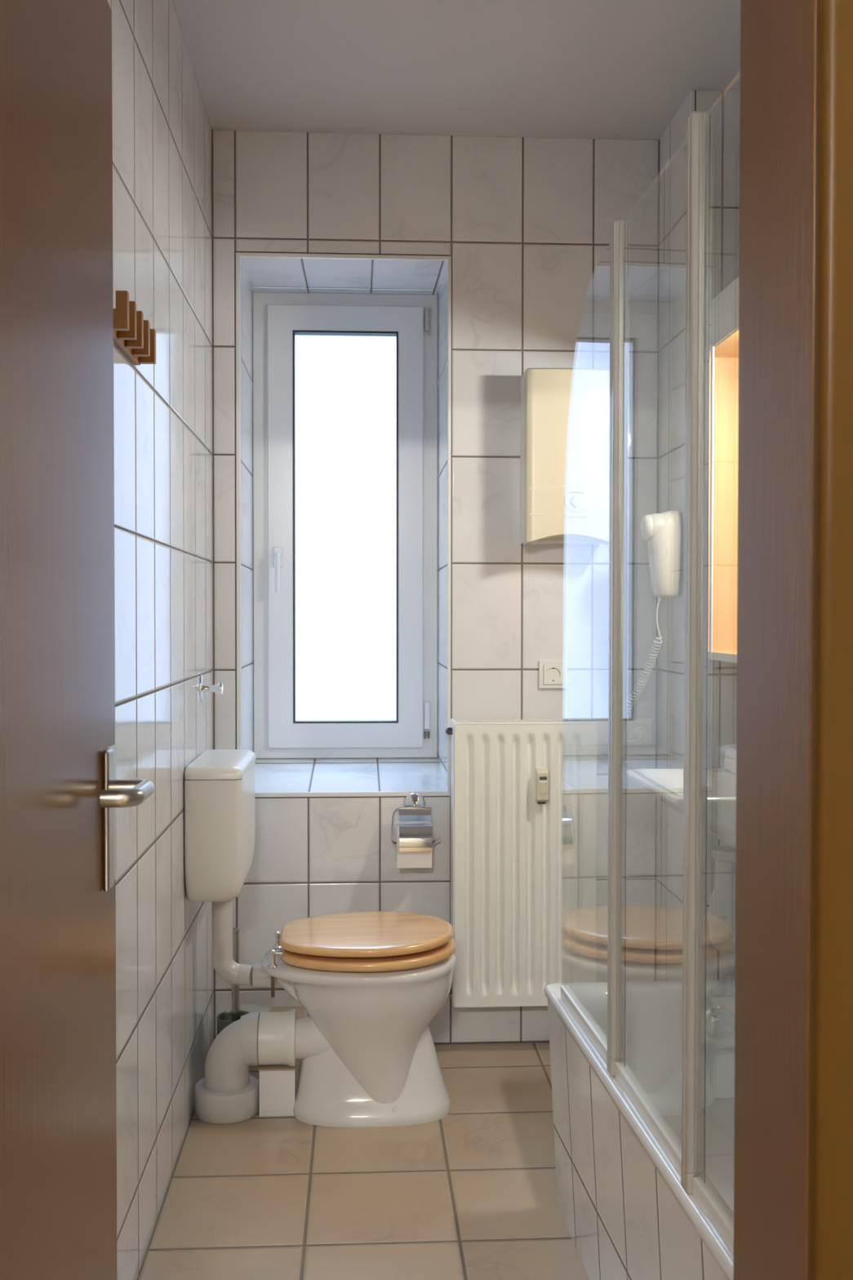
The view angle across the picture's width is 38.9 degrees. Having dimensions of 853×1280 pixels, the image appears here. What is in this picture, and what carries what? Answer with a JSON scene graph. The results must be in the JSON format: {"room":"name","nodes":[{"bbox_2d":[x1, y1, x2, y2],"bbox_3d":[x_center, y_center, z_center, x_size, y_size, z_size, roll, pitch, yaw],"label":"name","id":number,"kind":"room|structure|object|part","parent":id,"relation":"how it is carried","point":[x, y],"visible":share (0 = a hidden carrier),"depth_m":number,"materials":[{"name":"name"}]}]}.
{"room":"bathroom","nodes":[
{"label":"bathroom","id":0,"kind":"room"},
{"bbox_2d":[107,0,213,1279],"bbox_3d":[-0.533,-0.110,2.168,0.001,2.586,2.473,0,1,-3],"label":"wall","id":1,"kind":"structure","parent":0,"point":[162,188],"depth_m":2.49,"materials":[{"name":"white tile"}]},
{"bbox_2d":[112,290,155,364],"bbox_3d":[-0.505,-0.530,2.037,0.040,0.063,0.343,0,1,-3],"label":"coat rack","id":2,"kind":"object","parent":1,"relation":"attached to","point":[133,335],"visible":0.84,"depth_m":2.06,"materials":[{"name":"brown wood"}]},
{"bbox_2d":[200,674,222,701],"bbox_3d":[-0.557,0.124,3.137,0.058,0.072,0.040,0,1,-3],"label":"towel hook","id":3,"kind":"object","parent":1,"relation":"attached to","point":[217,688],"visible":1,"depth_m":3.13,"materials":[{"name":"silver metal"}]},
{"bbox_3d":[-0.584,0.124,3.135,0.005,0.072,0.040,0,1,-3],"label":"wall plate","id":4,"kind":"part","parent":3,"relation":"part of","materials":[{"name":"silver metal"}]},
{"bbox_3d":[-0.556,0.126,3.137,0.054,0.035,0.035,0,1,-3],"label":"knob","id":5,"kind":"part","parent":3,"relation":"part of","materials":[{"name":"silver metal"}]},
{"bbox_2d":[184,749,277,987],"bbox_3d":[-0.476,0.575,3.026,0.206,0.566,0.401,0,1,-3],"label":"toilet cistern","id":6,"kind":"object","parent":1,"relation":"attached to","point":[220,784],"visible":0.97,"depth_m":2.83,"materials":[{"name":"white plastic"}]},
{"bbox_3d":[-0.512,0.471,3.022,0.134,0.294,0.397,0,1,-3],"label":"tank","id":7,"kind":"part","parent":6,"relation":"part of","materials":[{"name":"white plastic"}]},
{"bbox_3d":[-0.511,0.307,3.019,0.136,0.031,0.401,0,1,-3],"label":"lid","id":8,"kind":"part","parent":6,"relation":"part of","materials":[{"name":"white plastic"}]},
{"bbox_2d":[136,1042,590,1279],"bbox_3d":[-0.003,1.203,1.126,2.141,0.001,4.703,0,1,-3],"label":"floor","id":9,"kind":"structure","parent":0,"point":[469,1193],"depth_m":2.56,"materials":[{"name":"beige tile"}]},
{"bbox_2d":[216,927,248,1035],"bbox_3d":[-0.531,0.978,3.335,0.096,0.364,0.096,0,1,-3],"label":"toilet brush","id":10,"kind":"object","parent":9,"relation":"on","point":[224,1019],"visible":0.27,"depth_m":3.33,"materials":[{"name":"grey plastic"}]},
{"bbox_3d":[-0.528,0.931,3.334,0.025,0.270,0.025,0,1,-3],"label":"handle","id":11,"kind":"part","parent":10,"relation":"part of","materials":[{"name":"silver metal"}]},
{"bbox_2d":[194,1008,297,1124],"bbox_3d":[-0.448,1.042,2.990,0.251,0.248,0.160,0,1,-3],"label":"pipe","id":12,"kind":"object","parent":9,"relation":"on","point":[227,1094],"visible":0.99,"depth_m":2.94,"materials":[{"name":"white plastic"}]},
{"bbox_2d":[261,911,456,1127],"bbox_3d":[-0.167,0.940,3.004,0.480,0.454,0.372,0,1,-3],"label":"toilet","id":13,"kind":"object","parent":9,"relation":"on","point":[371,985],"visible":0.99,"depth_m":2.91,"materials":[{"name":"white ceramic"}]},
{"bbox_3d":[-0.148,0.728,3.001,0.430,0.030,0.372,0,1,-3],"label":"lid","id":14,"kind":"part","parent":13,"relation":"part of","materials":[{"name":"brown wood"}]},
{"bbox_3d":[-0.143,0.761,3.002,0.432,0.027,0.372,0,1,-3],"label":"seat","id":15,"kind":"part","parent":13,"relation":"part of","materials":[{"name":"brown wood"}]},
{"bbox_2d":[543,980,735,1279],"bbox_3d":[0.632,0.959,1.778,0.698,0.465,1.518,0,1,-3],"label":"bathtub","id":16,"kind":"object","parent":9,"relation":"on","point":[626,1211],"visible":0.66,"depth_m":2.23,"materials":[{"name":"white ceramic"}]},
{"bbox_2d":[560,111,733,1255],"bbox_3d":[0.336,0.019,1.779,0.029,1.412,1.232,0,1,-6],"label":"screen","id":17,"kind":"object","parent":16,"relation":"on","point":[689,1161],"visible":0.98,"depth_m":1.58,"materials":[{"name":"silver glass"}]},
{"bbox_3d":[0.315,0.003,1.993,0.024,1.377,0.028,0,1,-3],"label":"hinge rail","id":18,"kind":"part","parent":17,"relation":"part of","materials":[{"name":"grey metal"}]},
{"bbox_3d":[0.353,0.008,1.585,0.024,1.383,0.028,0,1,-3],"label":"hinge rail","id":19,"kind":"part","parent":17,"relation":"part of","materials":[{"name":"grey metal"}]},
{"bbox_3d":[0.584,0.772,2.433,0.026,0.026,0.016,0,1,-3],"label":"overflow knob","id":20,"kind":"part","parent":16,"relation":"part of","materials":[{"name":"silver metal"}]},
{"bbox_3d":[0.593,0.776,2.445,0.072,0.072,0.016,0,1,-3],"label":"overflow plate","id":21,"kind":"part","parent":16,"relation":"part of","materials":[{"name":"silver metal"}]},
{"bbox_2d":[213,129,657,1042],"bbox_3d":[0.014,-0.140,3.746,1.268,2.586,0.617,0,1,-3],"label":"wall","id":22,"kind":"structure","parent":0,"point":[524,224],"depth_m":3.44,"materials":[{"name":"white tile"}]},
{"bbox_2d":[257,1006,304,1071],"bbox_3d":[-0.380,1.049,3.197,0.091,0.004,0.480,0,1,-3],"label":"trim","id":23,"kind":"structure","parent":22,"relation":"attached to","point":[300,1010],"depth_m":2.98,"materials":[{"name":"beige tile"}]},
{"bbox_2d":[259,1014,303,1116],"bbox_3d":[-0.380,1.107,3.199,0.087,0.112,0.478,0,1,-3],"label":"trim","id":24,"kind":"structure","parent":22,"relation":"attached to","point":[277,1089],"depth_m":2.96,"materials":[{"name":"white tile"}]},
{"bbox_2d":[234,251,452,798],"bbox_3d":[-0.234,-0.321,3.422,0.607,1.534,0.011,0,1,-3],"label":"trim","id":25,"kind":"structure","parent":22,"relation":"attached to","point":[366,793],"depth_m":3.41,"materials":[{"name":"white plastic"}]},
{"bbox_2d":[252,291,438,758],"bbox_3d":[-0.263,-0.370,3.936,0.601,1.514,0.138,0,1,-3],"label":"window","id":26,"kind":"structure","parent":22,"relation":"in","point":[277,317],"depth_m":3.92,"materials":[{"name":"white plastic"}]},
{"bbox_3d":[-0.478,-0.218,3.877,0.018,0.133,0.038,0,1,-3],"label":"lever","id":27,"kind":"part","parent":26,"relation":"part of","materials":[{"name":"white plastic"}]},
{"bbox_3d":[-0.479,-0.268,3.901,0.030,0.065,0.012,0,1,-3],"label":"handle","id":28,"kind":"part","parent":26,"relation":"part of","materials":[{"name":"white plastic"}]},
{"bbox_2d":[390,792,439,852],"bbox_3d":[-0.032,0.511,3.388,0.139,0.148,0.118,0,1,-3],"label":"toilet roll holder","id":29,"kind":"object","parent":22,"relation":"attached to","point":[415,835],"visible":0.99,"depth_m":3.36,"materials":[{"name":"silver metal"}]},
{"bbox_2d":[395,824,431,868],"bbox_3d":[-0.036,0.574,3.389,0.097,0.112,0.106,0,1,-3],"label":"toilet roll","id":30,"kind":"object","parent":29,"relation":"hanging from","point":[404,860],"visible":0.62,"depth_m":3.34,"materials":[{"name":"white paper"}]},
{"bbox_3d":[-0.034,0.469,3.428,0.066,0.066,0.036,0,1,-3],"label":"wall plate","id":31,"kind":"part","parent":29,"relation":"part of","materials":[{"name":"silver metal"}]},
{"bbox_3d":[-0.032,0.522,3.389,0.139,0.102,0.040,0,1,-3],"label":"wire arm","id":32,"kind":"part","parent":29,"relation":"part of","materials":[{"name":"silver metal"}]},
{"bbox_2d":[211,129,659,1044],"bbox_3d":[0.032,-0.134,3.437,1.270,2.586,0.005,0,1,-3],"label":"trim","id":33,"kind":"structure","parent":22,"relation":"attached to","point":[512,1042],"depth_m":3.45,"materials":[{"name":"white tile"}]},
{"bbox_2d":[445,718,596,1007],"bbox_3d":[0.288,0.690,3.407,0.472,0.934,0.121,0,1,-3],"label":"radiator","id":34,"kind":"object","parent":22,"relation":"attached to","point":[523,871],"visible":0.9,"depth_m":3.35,"materials":[{"name":"white metal"}]},
{"bbox_3d":[0.073,0.617,3.380,0.004,0.788,0.088,0,1,-3],"label":"panel","id":35,"kind":"part","parent":34,"relation":"part of","materials":[{"name":"white metal"}]},
{"bbox_2d":[453,719,595,724],"bbox_3d":[0.271,0.229,3.383,0.392,0.006,0.085,0,1,-3],"label":"grille","id":36,"kind":"object","parent":34,"relation":"attached to","point":[485,722],"depth_m":3.35,"materials":[{"name":"white metal"}]},
{"bbox_2d":[535,767,548,804],"bbox_3d":[0.319,0.403,3.327,0.033,0.100,0.030,0,1,-3],"label":"meter","id":37,"kind":"object","parent":34,"relation":"attached to","point":[541,773],"visible":1,"depth_m":3.31,"materials":[{"name":"beige plastic"}]},
{"bbox_3d":[0.468,0.617,3.402,0.004,0.788,0.088,0,1,-3],"label":"panel","id":38,"kind":"part","parent":34,"relation":"part of","materials":[{"name":"white metal"}]},
{"bbox_2d":[538,660,567,688],"bbox_3d":[0.362,0.098,3.454,0.081,0.081,0.013,0,1,-3],"label":"power socket","id":39,"kind":"object","parent":22,"relation":"attached to","point":[552,673],"visible":1,"depth_m":3.45,"materials":[{"name":"white plastic"}]},
{"bbox_2d":[520,368,609,545],"bbox_3d":[0.388,-0.505,3.368,0.235,0.480,0.164,0,1,-3],"label":"water heater","id":40,"kind":"object","parent":22,"relation":"attached to","point":[565,412],"visible":1,"depth_m":3.30,"materials":[{"name":"white plastic"}]},
{"bbox_2d":[626,718,652,746],"bbox_3d":[0.609,0.266,3.471,0.081,0.081,0.013,0,1,-3],"label":"power socket","id":41,"kind":"object","parent":22,"relation":"attached to","point":[646,723],"visible":0.77,"depth_m":3.47,"materials":[{"name":"white plastic"}]},
{"bbox_2d":[172,0,740,140],"bbox_3d":[-0.001,-1.383,1.077,2.141,0.001,4.703,0,1,-3],"label":"ceiling","id":42,"kind":"structure","parent":0,"point":[610,69],"depth_m":2.97,"materials":[{"name":"grey paint"}]},
{"bbox_2d":[656,90,740,981],"bbox_3d":[0.845,-0.111,2.245,0.223,2.586,2.473,0,1,-3],"label":"wall","id":43,"kind":"structure","parent":0,"point":[723,107],"depth_m":3.24,"materials":[{"name":"white tile"}]},
{"bbox_2d":[626,507,684,742],"bbox_3d":[0.604,-0.029,3.313,0.119,0.642,0.301,0,1,-14],"label":"hair dryer","id":44,"kind":"object","parent":43,"relation":"attached to","point":[664,532],"visible":0.88,"depth_m":3.19,"materials":[{"name":"white plastic"}]},
{"bbox_3d":[0.579,0.089,3.316,0.087,0.406,0.224,0,1,-3],"label":"cord","id":45,"kind":"part","parent":44,"relation":"part of","materials":[{"name":"white plastic"}]},
{"bbox_2d":[664,550,671,556],"bbox_3d":[0.635,-0.228,3.175,0.019,0.019,0.007,0,1,-3],"label":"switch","id":46,"kind":"object","parent":44,"relation":"attached to","point":[667,553],"depth_m":3.17,"materials":[{"name":"white plastic"}]},
{"bbox_2d":[626,747,736,952],"bbox_3d":[0.713,0.430,2.732,0.431,0.532,0.493,0,1,-3],"label":"washbasin","id":47,"kind":"object","parent":43,"relation":"attached to","point":[666,784],"visible":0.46,"depth_m":2.67,"materials":[{"name":"white ceramic"}]},
{"bbox_2d":[626,768,736,849],"bbox_3d":[0.713,0.394,2.731,0.431,0.150,0.493,0,1,-3],"label":"basin","id":48,"kind":"object","parent":47,"relation":"in","point":[666,784],"depth_m":2.73,"materials":[{"name":"white ceramic"}]},
{"bbox_2d":[689,90,694,115],"bbox_3d":[0.687,-0.128,3.149,0.012,2.586,0.012,0,1,-3],"label":"trim","id":49,"kind":"structure","parent":43,"relation":"attached to","point":[691,92],"depth_m":3.12,"materials":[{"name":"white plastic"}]},
{"bbox_2d":[688,90,696,116],"bbox_3d":[0.688,-0.128,3.152,0.020,2.586,0.004,1,1,41],"label":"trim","id":50,"kind":"structure","parent":43,"relation":"attached to","point":[695,91],"depth_m":3.12,"materials":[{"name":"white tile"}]},
{"bbox_2d":[707,275,739,662],"bbox_3d":[0.824,-0.395,2.799,0.201,0.897,0.691,0,1,-3],"label":"upper cabinet","id":51,"kind":"object","parent":43,"relation":"attached to","point":[724,345],"visible":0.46,"depth_m":3.12,"materials":[{"name":"mirror glass"},{"name":"white plastic"}]},
{"bbox_3d":[0.077,-0.065,-0.222,2.130,2.586,2.050,0,1,-3],"label":"wall","id":52,"kind":"structure","parent":0,"visible":0},
{"bbox_2d":[808,0,852,1279],"bbox_3d":[0.295,0.179,0.813,0.068,2.060,0.015,0,1,-3],"label":"trim","id":53,"kind":"structure","parent":52,"relation":"attached to","point":[830,1166],"depth_m":0.80,"materials":[{"name":"brown wood"}]},
{"label":"wall","id":54,"kind":"structure","parent":0,"visible":0},
{"bbox_2d":[0,0,154,1279],"bbox_3d":[-0.372,0.200,1.255,0.102,1.985,0.595,0,1,-3],"label":"door","id":55,"kind":"structure","parent":54,"relation":"in","point":[60,793],"depth_m":1.26,"materials":[{"name":"brown wood"}]},
{"bbox_3d":[-0.355,0.183,1.444,0.046,0.021,0.116,0,1,-3],"label":"lever","id":56,"kind":"part","parent":55,"relation":"part of","materials":[{"name":"silver metal"}]},
{"bbox_2d":[733,0,816,1279],"bbox_3d":[0.268,0.195,0.900,0.026,2.025,0.160,0,1,-3],"label":"trim","id":57,"kind":"structure","parent":54,"relation":"attached to","point":[778,37],"depth_m":0.89,"materials":[{"name":"brown wood"}]}
]}

